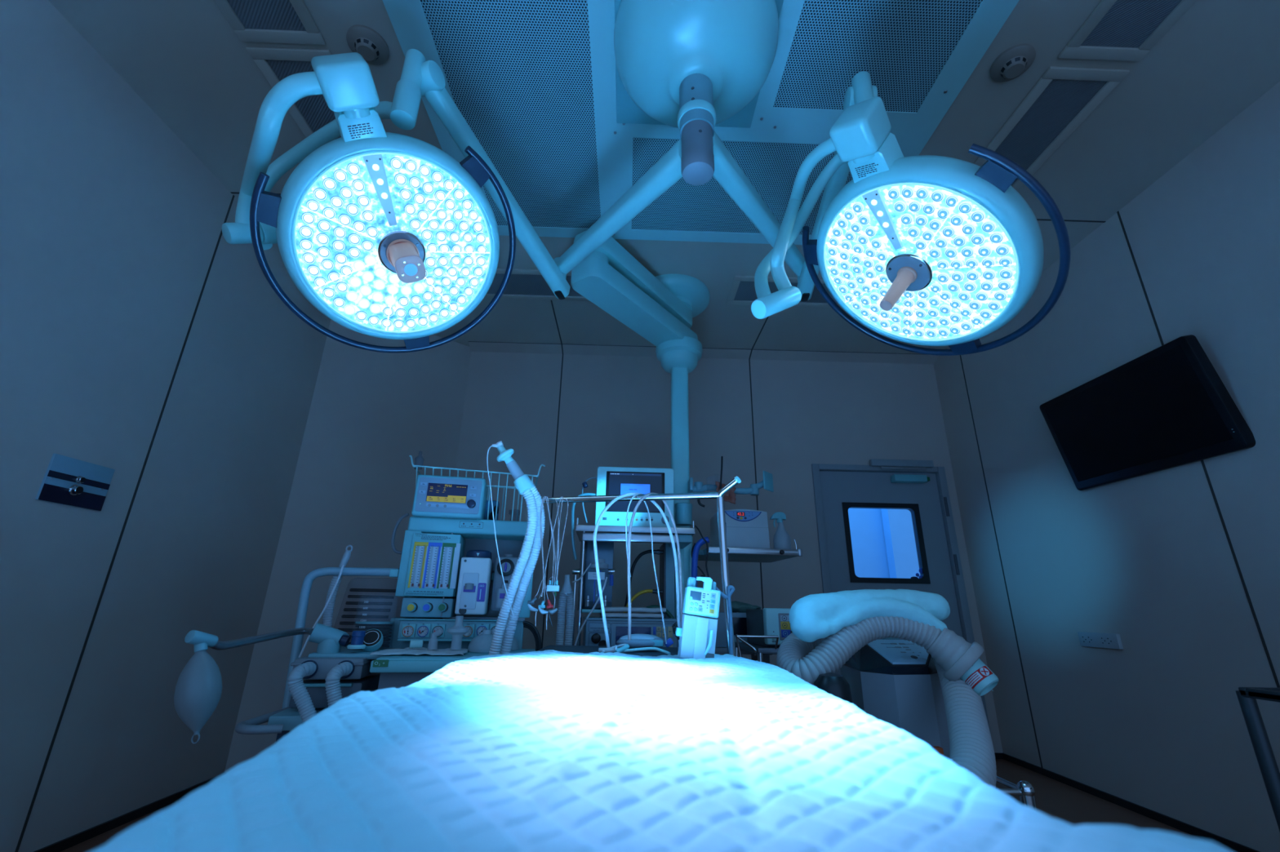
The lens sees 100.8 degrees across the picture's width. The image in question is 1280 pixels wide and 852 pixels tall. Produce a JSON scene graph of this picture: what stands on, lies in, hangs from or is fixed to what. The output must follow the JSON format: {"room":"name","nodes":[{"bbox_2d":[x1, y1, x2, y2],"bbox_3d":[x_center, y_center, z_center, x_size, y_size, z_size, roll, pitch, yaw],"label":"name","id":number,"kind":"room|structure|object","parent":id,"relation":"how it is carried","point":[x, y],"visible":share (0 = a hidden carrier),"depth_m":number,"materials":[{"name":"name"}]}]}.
{"room":"operating room","nodes":[
{"label":"operating room","id":0,"kind":"room"},
{"bbox_2d":[0,0,330,851],"bbox_3d":[-2.239,-0.235,1.189,0.100,3.000,4.616,1,-19,-1],"label":"wall","id":1,"kind":"structure","parent":0,"point":[111,225],"depth_m":2.25,"materials":[{"name":"paint"}]},
{"bbox_2d":[35,453,115,511],"bbox_3d":[-2.203,0.227,2.084,0.038,0.176,0.246,1,-19,-1],"label":"control plate","id":2,"kind":"object","parent":1,"relation":"attached to","point":[67,481],"visible":1,"depth_m":2.06,"materials":[{"name":"silver metal"}]},
{"bbox_2d":[14,195,235,851],"bbox_3d":[-2.221,0.172,2.374,0.002,3.000,0.010,1,-19,-1],"label":"trim","id":3,"kind":"structure","parent":1,"relation":"attached to","point":[233,196],"depth_m":2.24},
{"bbox_2d":[33,773,223,851],"bbox_3d":[-2.209,1.169,0.711,0.012,0.036,4.620,1,-19,-1],"label":"baseboard","id":4,"kind":"structure","parent":1,"relation":"attached to","point":[62,845],"depth_m":2.28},
{"bbox_2d":[224,319,471,773],"bbox_3d":[-1.905,0.647,3.741,0.911,3.000,0.764,1,-19,-1],"label":"wall","id":5,"kind":"structure","parent":0,"point":[354,478],"depth_m":3.69,"materials":[{"name":"paint"}]},
{"bbox_2d":[60,759,1234,851],"bbox_3d":[0.162,1.407,1.098,4.978,0.080,5.380,1,-19,-1],"label":"floor","id":6,"kind":"structure","parent":0,"point":[1054,798],"depth_m":2.69,"materials":[{"name":"brown plastic"}]},
{"bbox_2d":[184,455,545,742],"bbox_3d":[-0.839,0.814,1.921,0.914,1.539,1.206,5,-19,-11],"label":"machine","id":7,"kind":"object","parent":6,"relation":"on","point":[448,522],"visible":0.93,"depth_m":2.10,"materials":[{"name":"grey plastic"}]},
{"bbox_2d":[173,649,222,743],"bbox_3d":[-1.088,0.658,1.304,0.096,0.219,0.092,1,-19,-1],"label":"bag","id":8,"kind":"object","parent":7,"relation":"hanging from","point":[198,687],"visible":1,"depth_m":1.28,"materials":[{"name":"rubber"}]},
{"bbox_2d":[287,662,317,722],"bbox_3d":[-1.049,0.845,1.676,0.117,0.178,0.119,1,-19,-1],"label":"hose","id":9,"kind":"object","parent":7,"relation":"attached to","point":[300,695],"visible":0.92,"depth_m":1.64,"materials":[{"name":"white plastic"}]},
{"bbox_2d":[298,564,344,657],"bbox_3d":[-1.214,0.703,2.020,0.104,0.336,0.008,1,-19,-1],"label":"tube","id":10,"kind":"object","parent":7,"relation":"attached to","point":[343,566],"visible":0.91,"depth_m":2.02,"materials":[{"name":"plastic"}]},
{"bbox_2d":[322,545,352,627],"bbox_3d":[-1.200,0.673,2.083,0.065,0.405,0.035,1,-19,-1],"label":"tube","id":11,"kind":"object","parent":7,"relation":"on","point":[327,616],"visible":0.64,"depth_m":2.08,"materials":[{"name":"plastic"}]},
{"bbox_2d":[324,662,352,707],"bbox_3d":[-0.969,0.841,1.699,0.070,0.152,0.115,7,-20,-17],"label":"hose","id":12,"kind":"object","parent":7,"relation":"attached to","point":[332,680],"visible":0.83,"depth_m":1.66,"materials":[{"name":"white plastic"}]},
{"bbox_2d":[369,647,468,655],"bbox_3d":[-0.775,0.806,1.898,0.306,0.009,0.249,5,-19,-11],"label":"paper sheet","id":13,"kind":"object","parent":7,"relation":"on","point":[407,651],"visible":0.93,"depth_m":1.85,"materials":[{"name":"white paper"}]},
{"bbox_2d":[426,627,443,649],"bbox_3d":[-0.746,0.776,1.935,0.050,0.074,0.034,1,-19,-1],"label":"connector","id":14,"kind":"object","parent":13,"relation":"on","point":[433,642],"visible":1,"depth_m":1.92,"materials":[{"name":"plastic"}]},
{"bbox_2d":[447,615,468,649],"bbox_3d":[-0.673,0.763,1.956,0.076,0.116,0.076,1,-19,-1],"label":"filter","id":15,"kind":"object","parent":13,"relation":"on","point":[458,630],"visible":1,"depth_m":1.94,"materials":[{"name":"plastic"}]},
{"bbox_2d":[408,591,443,595],"bbox_3d":[-0.850,0.660,2.093,0.141,0.014,0.002,5,-19,-11],"label":"print","id":16,"kind":"object","parent":7,"relation":"attached to","point":[426,593],"depth_m":2.09},
{"bbox_2d":[415,533,450,540],"bbox_3d":[-0.846,0.455,2.163,0.138,0.022,0.002,5,-19,-11],"label":"print","id":17,"kind":"object","parent":7,"relation":"on","point":[415,534],"depth_m":2.16},
{"bbox_2d":[454,550,493,614],"bbox_3d":[-0.671,0.633,2.153,0.114,0.251,0.217,5,-19,-11],"label":"vaporizer","id":18,"kind":"object","parent":7,"relation":"on","point":[473,590],"visible":1,"depth_m":2.08,"materials":[{"name":"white plastic"}]},
{"bbox_2d":[408,455,545,521],"bbox_3d":[-0.743,0.315,2.427,0.583,0.262,0.268,5,-19,-11],"label":"wire basket","id":19,"kind":"object","parent":7,"relation":"on","point":[486,493],"depth_m":2.32,"materials":[{"name":"white metal"}]},
{"bbox_2d":[467,630,502,652],"bbox_3d":[-0.581,0.811,2.003,0.128,0.074,0.128,1,-19,-1],"label":"face mask","id":20,"kind":"object","parent":7,"relation":"on","point":[482,642],"visible":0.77,"depth_m":1.95,"materials":[{"name":"plastic"}]},
{"bbox_2d":[484,500,499,519],"bbox_3d":[-0.676,0.390,2.395,0.070,0.100,0.060,5,-19,-11],"label":"box","id":21,"kind":"object","parent":7,"relation":"on","point":[494,502],"visible":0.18,"depth_m":2.37,"materials":[{"name":"plastic"}]},
{"bbox_2d":[490,554,518,611],"bbox_3d":[-0.562,0.654,2.218,0.098,0.229,0.146,5,-19,-11],"label":"vaporizer","id":22,"kind":"object","parent":7,"relation":"on","point":[508,563],"visible":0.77,"depth_m":2.17,"materials":[{"name":"grey plastic"}]},
{"bbox_2d":[486,440,545,655],"bbox_3d":[-0.440,0.413,1.831,0.155,0.728,0.189,-8,-21,25],"label":"breathing circuit","id":23,"kind":"object","parent":7,"relation":"on","point":[516,592],"visible":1,"depth_m":1.83,"materials":[{"name":"plastic"}]},
{"bbox_2d":[522,620,541,651],"bbox_3d":[-0.432,0.887,2.106,0.082,0.212,0.032,1,-19,-1],"label":"coiled hose","id":24,"kind":"object","parent":7,"relation":"attached to","point":[526,624],"visible":0.54,"depth_m":2.12,"materials":[{"name":"black plastic"}]},
{"bbox_2d":[537,644,678,656],"bbox_3d":[-0.033,0.852,0.844,0.590,0.797,2.050,1,-19,-1],"label":"table","id":25,"kind":"object","parent":6,"relation":"on","point":[580,649],"visible":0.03,"depth_m":1.73,"materials":[{"name":"black metal"}]},
{"bbox_2d":[616,634,663,648],"bbox_3d":[0.000,0.704,1.726,0.156,0.049,0.100,5,-19,-12],"label":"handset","id":26,"kind":"object","parent":25,"relation":"on","point":[637,641],"visible":0.84,"depth_m":1.69,"materials":[{"name":"white plastic"}]},
{"bbox_2d":[541,475,741,656],"bbox_3d":[-0.034,0.538,1.786,0.786,0.693,0.080,-6,-20,19],"label":"screen frame","id":27,"kind":"object","parent":25,"relation":"attached to","point":[719,495],"visible":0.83,"depth_m":1.76,"materials":[{"name":"silver metal"}]},
{"bbox_2d":[527,496,568,630],"bbox_3d":[-0.319,0.468,1.841,0.115,0.449,0.045,1,-19,-1],"label":"lead","id":28,"kind":"object","parent":27,"relation":"hanging from","point":[553,587],"visible":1,"depth_m":1.81,"materials":[{"name":"plastic"}]},
{"bbox_2d":[593,492,680,648],"bbox_3d":[-0.012,0.479,1.796,0.329,0.508,0.053,10,-21,-23],"label":"cable","id":29,"kind":"object","parent":27,"relation":"hanging from","point":[616,499],"visible":0.79,"depth_m":1.79,"materials":[{"name":"plastic"}]},
{"bbox_2d":[625,493,666,644],"bbox_3d":[0.010,0.476,1.797,0.178,0.492,0.050,16,-24,-37],"label":"cable","id":30,"kind":"object","parent":27,"relation":"hanging from","point":[634,495],"visible":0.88,"depth_m":1.80,"materials":[{"name":"plastic"}]},
{"bbox_2d":[626,493,683,640],"bbox_3d":[0.046,0.472,1.797,0.232,0.499,0.039,14,-23,-32],"label":"cable","id":31,"kind":"object","parent":27,"relation":"hanging from","point":[643,497],"visible":0.88,"depth_m":1.79,"materials":[{"name":"plastic"}]},
{"bbox_2d":[621,647,670,654],"bbox_3d":[0.011,0.690,1.627,0.165,0.020,0.033,-1,-19,5],"label":"cord","id":32,"kind":"object","parent":25,"relation":"on","point":[660,650],"visible":0.96,"depth_m":1.63,"materials":[{"name":"plastic"}]},
{"bbox_2d":[89,649,1231,851],"bbox_3d":[-0.050,0.558,0.727,0.996,0.344,1.704,1,-19,-1],"label":"sheet","id":33,"kind":"object","parent":25,"relation":"on","point":[547,750],"visible":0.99,"depth_m":0.43,"materials":[{"name":"white fabric"}]},
{"bbox_2d":[675,576,720,659],"bbox_3d":[0.168,0.558,1.534,0.129,0.232,0.085,1,-19,-1],"label":"pump","id":34,"kind":"object","parent":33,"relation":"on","point":[697,634],"visible":0.97,"depth_m":1.51,"materials":[{"name":"white plastic"}]},
{"bbox_2d":[715,585,734,654],"bbox_3d":[0.255,0.587,1.625,0.080,0.212,0.012,1,-19,-1],"label":"power cable","id":35,"kind":"object","parent":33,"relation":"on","point":[730,589],"visible":0.88,"depth_m":1.62,"materials":[{"name":"plastic"}]},
{"bbox_2d":[715,646,769,663],"bbox_3d":[0.524,1.565,2.804,0.311,0.740,0.350,1,-19,-1],"label":"table","id":36,"kind":"object","parent":6,"relation":"on","point":[718,651],"visible":0.07,"depth_m":2.76,"materials":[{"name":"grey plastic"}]},
{"bbox_2d":[706,612,747,647],"bbox_3d":[0.532,1.132,2.953,0.271,0.175,0.310,1,-19,-1],"label":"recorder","id":37,"kind":"object","parent":36,"relation":"on","point":[740,624],"visible":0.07,"depth_m":2.82,"materials":[{"name":"grey plastic"}]},
{"bbox_2d":[731,600,760,613],"bbox_3d":[0.572,1.016,2.967,0.167,0.065,0.200,1,-19,-1],"label":"drape","id":38,"kind":"object","parent":37,"relation":"on","point":[736,606],"visible":0.63,"depth_m":2.88,"materials":[{"name":"fabric"}]},
{"bbox_2d":[734,634,778,662],"bbox_3d":[0.653,1.393,2.431,0.523,0.828,0.528,2,-19,-4],"label":"cart","id":39,"kind":"object","parent":6,"relation":"on","point":[756,649],"visible":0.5,"depth_m":2.35,"materials":[{"name":"metal"}]},
{"bbox_2d":[734,641,778,654],"bbox_3d":[0.711,1.077,2.568,0.410,0.025,0.440,2,-19,-4],"label":"shelf","id":40,"kind":"object","parent":39,"relation":"attached to","point":[761,650],"depth_m":2.38,"materials":[{"name":"metal"}]},
{"bbox_2d":[746,608,824,647],"bbox_3d":[0.730,0.978,2.576,0.340,0.169,0.371,2,-19,-4],"label":"medical device","id":41,"kind":"object","parent":39,"relation":"on","point":[766,621],"visible":0.51,"depth_m":2.42,"materials":[{"name":"grey plastic"}]},
{"bbox_2d":[814,672,853,703],"bbox_3d":[0.571,1.103,1.478,0.108,0.756,0.108,1,-19,-1],"label":"waste bin","id":42,"kind":"object","parent":6,"relation":"on","point":[836,685],"visible":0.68,"depth_m":1.55,"materials":[{"name":"black plastic"}]},
{"bbox_2d":[776,616,999,787],"bbox_3d":[0.868,1.081,1.687,0.609,0.941,0.794,-17,-26,42],"label":"air hose","id":43,"kind":"object","parent":6,"relation":"on","point":[930,684],"visible":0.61,"depth_m":1.71,"materials":[{"name":"grey plastic"}]},
{"bbox_2d":[788,589,950,642],"bbox_3d":[0.770,0.629,1.764,0.580,0.172,0.153,4,-19,-7],"label":"pillow","id":44,"kind":"object","parent":43,"relation":"on","point":[811,617],"visible":0.93,"depth_m":1.72,"materials":[{"name":"white fabric"}]},
{"bbox_2d":[995,776,1037,810],"bbox_3d":[0.896,1.241,1.471,0.341,0.500,0.262,1,-19,-1],"label":"footstool","id":45,"kind":"object","parent":6,"relation":"on","point":[1024,790],"visible":0.17,"depth_m":1.44,"materials":[{"name":"silver metal"}]},
{"bbox_2d":[1235,687,1279,831],"bbox_3d":[1.778,0.942,0.970,0.644,0.772,0.522,1,-19,-1],"label":"trolley","id":46,"kind":"object","parent":6,"relation":"on","point":[1246,696],"visible":1,"depth_m":1.25,"materials":[{"name":"metal"}]},
{"bbox_2d":[1238,687,1279,702],"bbox_3d":[1.784,0.587,1.092,0.620,0.022,0.450,1,-19,-1],"label":"tray","id":47,"kind":"object","parent":46,"relation":"on","point":[1245,694],"depth_m":1.27,"materials":[{"name":"metal"}]},
{"bbox_2d":[48,0,1279,354],"bbox_3d":[0.216,-1.516,2.101,4.978,0.100,5.380,1,-19,-1],"label":"ceiling","id":48,"kind":"structure","parent":0,"point":[183,59],"depth_m":2.31,"materials":[{"name":"paint"}]},
{"bbox_2d":[213,0,325,44],"bbox_3d":[-1.374,-1.700,1.475,0.325,0.014,1.250,1,-19,-1],"label":"recessed light","id":49,"kind":"object","parent":48,"relation":"in","point":[270,21],"visible":1,"depth_m":1.99,"materials":[{"name":"paint"}]},
{"bbox_2d":[226,0,306,31],"bbox_3d":[-1.374,-1.704,1.476,0.235,0.003,1.160,1,-19,-1],"label":"diffuser","id":50,"kind":"object","parent":49,"relation":"attached to","point":[247,15],"depth_m":1.97,"materials":[{"name":"grey metal"}]},
{"bbox_2d":[245,46,331,87],"bbox_3d":[-1.390,-1.464,2.162,0.329,0.014,0.171,1,-19,-1],"label":"recessed light","id":51,"kind":"object","parent":48,"relation":"in","point":[276,64],"depth_m":2.13,"materials":[{"name":"paint"}]},
{"bbox_2d":[288,94,335,137],"bbox_3d":[-1.460,-1.392,2.376,0.200,0.014,0.225,1,-19,-1],"label":"recessed light","id":52,"kind":"object","parent":48,"relation":"in","point":[311,114],"depth_m":2.37,"materials":[{"name":"paint"}]},
{"bbox_2d":[266,59,341,140],"bbox_3d":[-1.408,-1.288,2.689,0.235,0.003,1.175,1,-19,-1],"label":"diffuser","id":53,"kind":"object","parent":52,"relation":"attached to","point":[313,112],"depth_m":2.32,"materials":[{"name":"grey metal"}]},
{"bbox_2d":[346,24,389,65],"bbox_3d":[-1.066,-1.473,2.068,0.150,0.047,0.150,1,-19,-1],"label":"smoke detector","id":54,"kind":"object","parent":48,"relation":"attached to","point":[362,40],"visible":0.91,"depth_m":2.04,"materials":[{"name":"white plastic"}]},
{"bbox_2d":[382,0,680,237],"bbox_3d":[-0.379,-1.326,2.502,1.129,0.017,1.297,1,-19,-1],"label":"ceiling vent","id":55,"kind":"object","parent":48,"relation":"in","point":[531,86],"depth_m":2.26,"materials":[{"name":"white metal"}]},
{"bbox_2d":[484,268,589,301],"bbox_3d":[-0.952,-0.964,3.595,1.280,0.014,0.345,1,-19,-1],"label":"recessed light","id":56,"kind":"object","parent":48,"relation":"in","point":[523,284],"visible":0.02,"depth_m":3.63,"materials":[{"name":"paint"}]},
{"bbox_2d":[486,273,582,296],"bbox_3d":[-0.951,-0.968,3.597,1.190,0.003,0.255,1,-19,-1],"label":"diffuser","id":57,"kind":"object","parent":56,"relation":"attached to","point":[519,284],"depth_m":3.62,"materials":[{"name":"grey metal"}]},
{"bbox_2d":[570,230,710,645],"bbox_3d":[-0.015,0.146,3.072,1.168,2.420,0.738,13,-22,-31],"label":"pendant","id":58,"kind":"object","parent":48,"relation":"hanging from","point":[661,309],"visible":0.88,"depth_m":3.14,"materials":[{"name":"metal"}]},
{"bbox_2d":[555,574,574,645],"bbox_3d":[-0.323,0.812,2.303,0.072,0.318,0.055,1,-19,-1],"label":"corrugated hose","id":59,"kind":"object","parent":58,"relation":"on","point":[566,594],"visible":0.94,"depth_m":2.29,"materials":[{"name":"plastic"}]},
{"bbox_2d":[572,540,614,613],"bbox_3d":[-0.236,0.755,2.682,0.216,0.360,0.164,2,-19,-3],"label":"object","id":60,"kind":"object","parent":58,"relation":"attached to","point":[605,549],"visible":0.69,"depth_m":2.72,"materials":[{"name":"metal"}]},
{"bbox_2d":[582,559,608,613],"bbox_3d":[-0.213,0.804,2.667,0.146,0.258,0.165,1,-19,-1],"label":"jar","id":61,"kind":"object","parent":60,"relation":"on","point":[590,588],"depth_m":2.70,"materials":[{"name":"plastic"}]},
{"bbox_2d":[582,616,680,647],"bbox_3d":[-0.047,1.026,2.615,0.462,0.145,0.361,3,-19,-7],"label":"medical device","id":62,"kind":"object","parent":58,"relation":"on","point":[593,633],"visible":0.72,"depth_m":2.47,"materials":[{"name":"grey plastic"}]},
{"bbox_2d":[573,577,607,645],"bbox_3d":[-0.228,0.863,2.468,0.143,0.311,0.009,1,-19,-1],"label":"tube","id":63,"kind":"object","parent":62,"relation":"attached to","point":[606,580],"visible":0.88,"depth_m":2.46,"materials":[{"name":"plastic"}]},
{"bbox_2d":[600,612,663,618],"bbox_3d":[-0.046,0.946,2.648,0.298,0.026,0.220,3,-19,-7],"label":"folded cloth","id":64,"kind":"object","parent":62,"relation":"on","point":[608,615],"visible":0.84,"depth_m":2.55,"materials":[{"name":"white fabric"}]},
{"bbox_2d":[604,606,666,613],"bbox_3d":[-0.042,0.922,2.657,0.312,0.026,0.220,3,-19,-7],"label":"folded cloth","id":65,"kind":"object","parent":64,"relation":"on","point":[620,609],"visible":0.77,"depth_m":2.56,"materials":[{"name":"white fabric"}]},
{"bbox_2d":[595,466,674,527],"bbox_3d":[-0.029,0.406,2.899,0.419,0.337,0.179,2,-19,-2],"label":"patient monitor","id":66,"kind":"object","parent":58,"relation":"on","point":[611,481],"visible":0.8,"depth_m":2.84,"materials":[{"name":"white plastic"}]},
{"bbox_2d":[571,493,595,559],"bbox_3d":[-0.303,0.525,2.783,0.124,0.351,0.016,1,-19,-1],"label":"cable","id":67,"kind":"object","parent":66,"relation":"attached to","point":[584,494],"visible":0.84,"depth_m":2.78,"materials":[{"name":"grey plastic"}]},
{"bbox_2d":[575,524,695,543],"bbox_3d":[-0.036,0.599,2.908,0.623,0.029,0.491,1,-19,-1],"label":"shelf","id":68,"kind":"object","parent":58,"relation":"attached to","point":[581,530],"depth_m":2.70,"materials":[{"name":"metal"}]},
{"bbox_2d":[623,589,662,613],"bbox_3d":[0.017,0.950,2.869,0.213,0.130,0.028,1,-19,-1],"label":"gas hose","id":69,"kind":"object","parent":58,"relation":"attached to","point":[653,591],"visible":0.72,"depth_m":2.88,"materials":[{"name":"yellow plastic"}]},
{"bbox_2d":[624,549,663,607],"bbox_3d":[0.023,0.853,2.933,0.218,0.334,0.028,1,-19,-1],"label":"gas hose","id":70,"kind":"object","parent":58,"relation":"attached to","point":[657,552],"visible":0.71,"depth_m":2.96,"materials":[{"name":"black rubber"}]},
{"bbox_2d":[675,502,692,526],"bbox_3d":[0.247,0.498,2.988,0.100,0.121,0.100,1,-19,-1],"label":"canister","id":71,"kind":"object","parent":58,"relation":"on","point":[683,511],"visible":1,"depth_m":2.95,"materials":[{"name":"white plastic"}]},
{"bbox_2d":[691,536,709,587],"bbox_3d":[0.329,0.808,2.883,0.107,0.408,0.034,1,-19,-1],"label":"gas hose","id":72,"kind":"object","parent":58,"relation":"attached to","point":[700,543],"visible":0.7,"depth_m":2.90,"materials":[{"name":"blue plastic"}]},
{"bbox_2d":[688,471,773,507],"bbox_3d":[0.542,0.380,3.133,0.508,0.218,0.110,0,-19,2],"label":"bracket","id":73,"kind":"object","parent":58,"relation":"attached to","point":[767,482],"visible":0.88,"depth_m":3.12,"materials":[{"name":"grey plastic"}]},
{"bbox_2d":[715,481,735,504],"bbox_3d":[0.493,0.388,3.061,0.121,0.131,0.041,1,-19,-1],"label":"pouch","id":74,"kind":"object","parent":73,"relation":"hanging from","point":[730,496],"visible":0.54,"depth_m":3.06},
{"bbox_2d":[697,546,802,562],"bbox_3d":[0.571,0.781,3.205,0.639,0.041,0.538,3,-19,-6],"label":"wall shelf","id":75,"kind":"object","parent":58,"relation":"attached to","point":[734,554],"visible":0.73,"depth_m":3.00,"materials":[{"name":"grey metal"}]},
{"bbox_2d":[710,509,769,548],"bbox_3d":[0.601,0.655,3.248,0.299,0.238,0.345,1,-19,-1],"label":"electrosurgical unit","id":76,"kind":"object","parent":75,"relation":"on","point":[744,528],"visible":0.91,"depth_m":3.10,"materials":[{"name":"grey plastic"}]},
{"bbox_2d":[769,511,791,549],"bbox_3d":[0.830,0.624,3.130,0.112,0.231,0.100,1,-19,-1],"label":"spray bottle","id":77,"kind":"object","parent":75,"relation":"on","point":[781,540],"visible":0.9,"depth_m":3.10,"materials":[{"name":"plastic"}]},
{"bbox_2d":[222,0,1071,355],"bbox_3d":[0.162,-0.863,1.849,2.652,1.273,1.836,12,-22,-28],"label":"light","id":78,"kind":"object","parent":48,"relation":"attached to","point":[387,235],"depth_m":1.70,"materials":[{"name":"metal"}]},
{"bbox_2d":[347,123,373,138],"bbox_3d":[-0.788,-0.832,1.493,0.060,0.040,0.029,5,-19,-12],"label":"print","id":79,"kind":"object","parent":78,"relation":"attached to","point":[355,131],"depth_m":1.49,"materials":[{"name":"paper"}]},
{"bbox_2d":[854,163,878,177],"bbox_3d":[0.665,-0.749,1.546,0.030,0.033,0.068,17,-24,-38],"label":"print","id":80,"kind":"object","parent":78,"relation":"on","point":[861,170],"depth_m":1.55,"materials":[{"name":"paper"}]},
{"bbox_2d":[612,177,769,244],"bbox_3d":[0.309,-1.178,2.895,0.927,0.017,0.494,1,-19,-1],"label":"ceiling vent","id":81,"kind":"object","parent":48,"relation":"in","point":[685,212],"depth_m":2.97,"materials":[{"name":"white metal"}]},
{"bbox_2d":[725,275,757,305],"bbox_3d":[0.717,-0.927,3.614,0.204,0.014,0.348,1,-19,-1],"label":"recessed light","id":82,"kind":"object","parent":48,"relation":"in","point":[742,291],"depth_m":3.63,"materials":[{"name":"paint"}]},
{"bbox_2d":[787,277,797,287],"bbox_3d":[1.009,-0.958,3.506,0.084,0.014,0.101,1,-19,-1],"label":"recessed light","id":83,"kind":"object","parent":48,"relation":"in","point":[793,281],"depth_m":3.49,"materials":[{"name":"paint"}]},
{"bbox_2d":[733,280,837,303],"bbox_3d":[1.258,-0.914,3.635,1.190,0.003,0.245,1,-19,-1],"label":"diffuser","id":84,"kind":"object","parent":83,"relation":"attached to","point":[744,292],"depth_m":3.64,"materials":[{"name":"white plastic"}]},
{"bbox_2d":[792,285,831,307],"bbox_3d":[1.232,-0.899,3.666,0.269,0.014,0.260,1,-19,-1],"label":"recessed light","id":85,"kind":"object","parent":48,"relation":"in","point":[816,300],"depth_m":3.75,"materials":[{"name":"paint"}]},
{"bbox_2d":[714,0,1019,225],"bbox_3d":[0.829,-1.332,2.421,0.989,0.017,1.184,1,-19,-1],"label":"ceiling vent","id":86,"kind":"object","parent":48,"relation":"in","point":[918,55],"depth_m":2.13,"materials":[{"name":"white metal"}]},
{"bbox_2d":[989,44,1035,82],"bbox_3d":[1.474,-1.418,2.091,0.150,0.047,0.150,1,-19,-1],"label":"smoke detector","id":87,"kind":"object","parent":48,"relation":"attached to","point":[1012,63],"visible":1,"depth_m":2.07,"materials":[{"name":"white plastic"}]},
{"bbox_2d":[973,66,1129,191],"bbox_3d":[1.777,-1.220,2.705,0.323,0.014,1.260,1,-19,-1],"label":"recessed light","id":88,"kind":"object","parent":48,"relation":"in","point":[1063,98],"visible":0.47,"depth_m":2.30,"materials":[{"name":"paint"}]},
{"bbox_2d":[994,79,1106,186],"bbox_3d":[1.777,-1.224,2.706,0.233,0.003,1.170,1,-19,-1],"label":"diffuser","id":89,"kind":"object","parent":88,"relation":"attached to","point":[1060,104],"depth_m":2.33,"materials":[{"name":"grey metal"}]},
{"bbox_2d":[1057,0,1197,61],"bbox_3d":[1.811,-1.629,1.508,0.323,0.014,1.190,1,-19,-1],"label":"recessed light","id":90,"kind":"object","parent":48,"relation":"in","point":[1124,30],"visible":1,"depth_m":1.96,"materials":[{"name":"paint"}]},
{"bbox_2d":[1080,0,1182,48],"bbox_3d":[1.811,-1.634,1.510,0.233,0.003,1.100,1,-19,-1],"label":"diffuser","id":91,"kind":"object","parent":90,"relation":"attached to","point":[1124,24],"depth_m":1.95,"materials":[{"name":"grey metal"}]},
{"bbox_2d":[454,351,1003,752],"bbox_3d":[0.574,0.817,4.103,4.067,3.000,0.100,1,-19,-1],"label":"wall","id":92,"kind":"structure","parent":0,"point":[615,411],"depth_m":4.30,"materials":[{"name":"paint"}]},
{"bbox_2d":[541,354,563,648],"bbox_3d":[-0.682,0.788,4.024,0.010,2.960,0.002,1,-19,-1],"label":"trim","id":93,"kind":"structure","parent":92,"relation":"attached to","point":[562,354],"depth_m":4.13,"materials":[{"name":"black metal"}]},
{"bbox_2d":[467,341,938,364],"bbox_3d":[0.552,-0.617,4.485,3.967,0.040,0.108,1,-19,-1],"label":"trim","id":94,"kind":"structure","parent":92,"relation":"attached to","point":[474,346],"depth_m":4.49,"materials":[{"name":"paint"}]},
{"bbox_2d":[748,360,764,609],"bbox_3d":[0.911,0.828,4.055,0.010,2.960,0.002,1,-19,-1],"label":"trim","id":95,"kind":"structure","parent":92,"relation":"attached to","point":[748,360],"depth_m":4.25,"materials":[{"name":"black metal"}]},
{"bbox_2d":[811,458,991,737],"bbox_3d":[1.892,1.274,3.952,1.070,2.085,0.160,1,-19,-1],"label":"door","id":96,"kind":"structure","parent":92,"relation":"in","point":[919,487],"depth_m":4.12,"materials":[{"name":"paint"}]},
{"bbox_2d":[848,508,889,577],"bbox_3d":[2.013,1.290,5.404,2.500,3.000,0.050,1,-19,-1],"label":"wall","id":97,"kind":"structure","parent":0,"point":[866,526],"depth_m":5.42,"materials":[{"name":"paint"}]},
{"bbox_2d":[880,508,919,578],"bbox_3d":[2.180,1.087,4.802,2.200,3.000,1.230,1,-19,-1],"label":"wall","id":98,"kind":"structure","parent":0,"point":[898,528],"depth_m":5.29,"materials":[{"name":"paint"}]},
{"bbox_2d":[933,81,1279,851],"bbox_3d":[2.627,0.011,1.646,0.100,3.000,5.380,1,-19,-1],"label":"wall","id":99,"kind":"structure","parent":0,"point":[1157,723],"depth_m":2.67,"materials":[{"name":"paint"}]},
{"bbox_2d":[960,355,1042,768],"bbox_3d":[2.516,0.733,3.753,0.002,3.000,0.010,1,-19,-1],"label":"trim","id":100,"kind":"structure","parent":99,"relation":"attached to","point":[960,355],"depth_m":3.65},
{"bbox_2d":[1077,631,1123,649],"bbox_3d":[2.512,1.167,2.881,0.022,0.076,0.273,1,-19,-1],"label":"power outlet","id":101,"kind":"object","parent":99,"relation":"attached to","point":[1109,641],"visible":1,"depth_m":2.87,"materials":[{"name":"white plastic"}]},
{"bbox_2d":[1002,753,1260,851],"bbox_3d":[2.546,1.395,1.116,0.012,0.036,5.280,1,-19,-1],"label":"baseboard","id":102,"kind":"structure","parent":99,"relation":"attached to","point":[1228,844],"depth_m":2.65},
{"bbox_2d":[1040,334,1255,490],"bbox_3d":[2.489,-0.021,2.698,0.157,0.532,0.882,1,-19,-1],"label":"television","id":103,"kind":"object","parent":99,"relation":"attached to","point":[1168,406],"visible":1,"depth_m":2.57,"materials":[{"name":"black plastic"}]},
{"bbox_2d":[1116,211,1279,687],"bbox_3d":[2.555,0.260,2.373,0.002,3.000,0.010,1,-19,-1],"label":"trim","id":104,"kind":"structure","parent":99,"relation":"attached to","point":[1117,212],"depth_m":2.32,"materials":[{"name":"black metal"}]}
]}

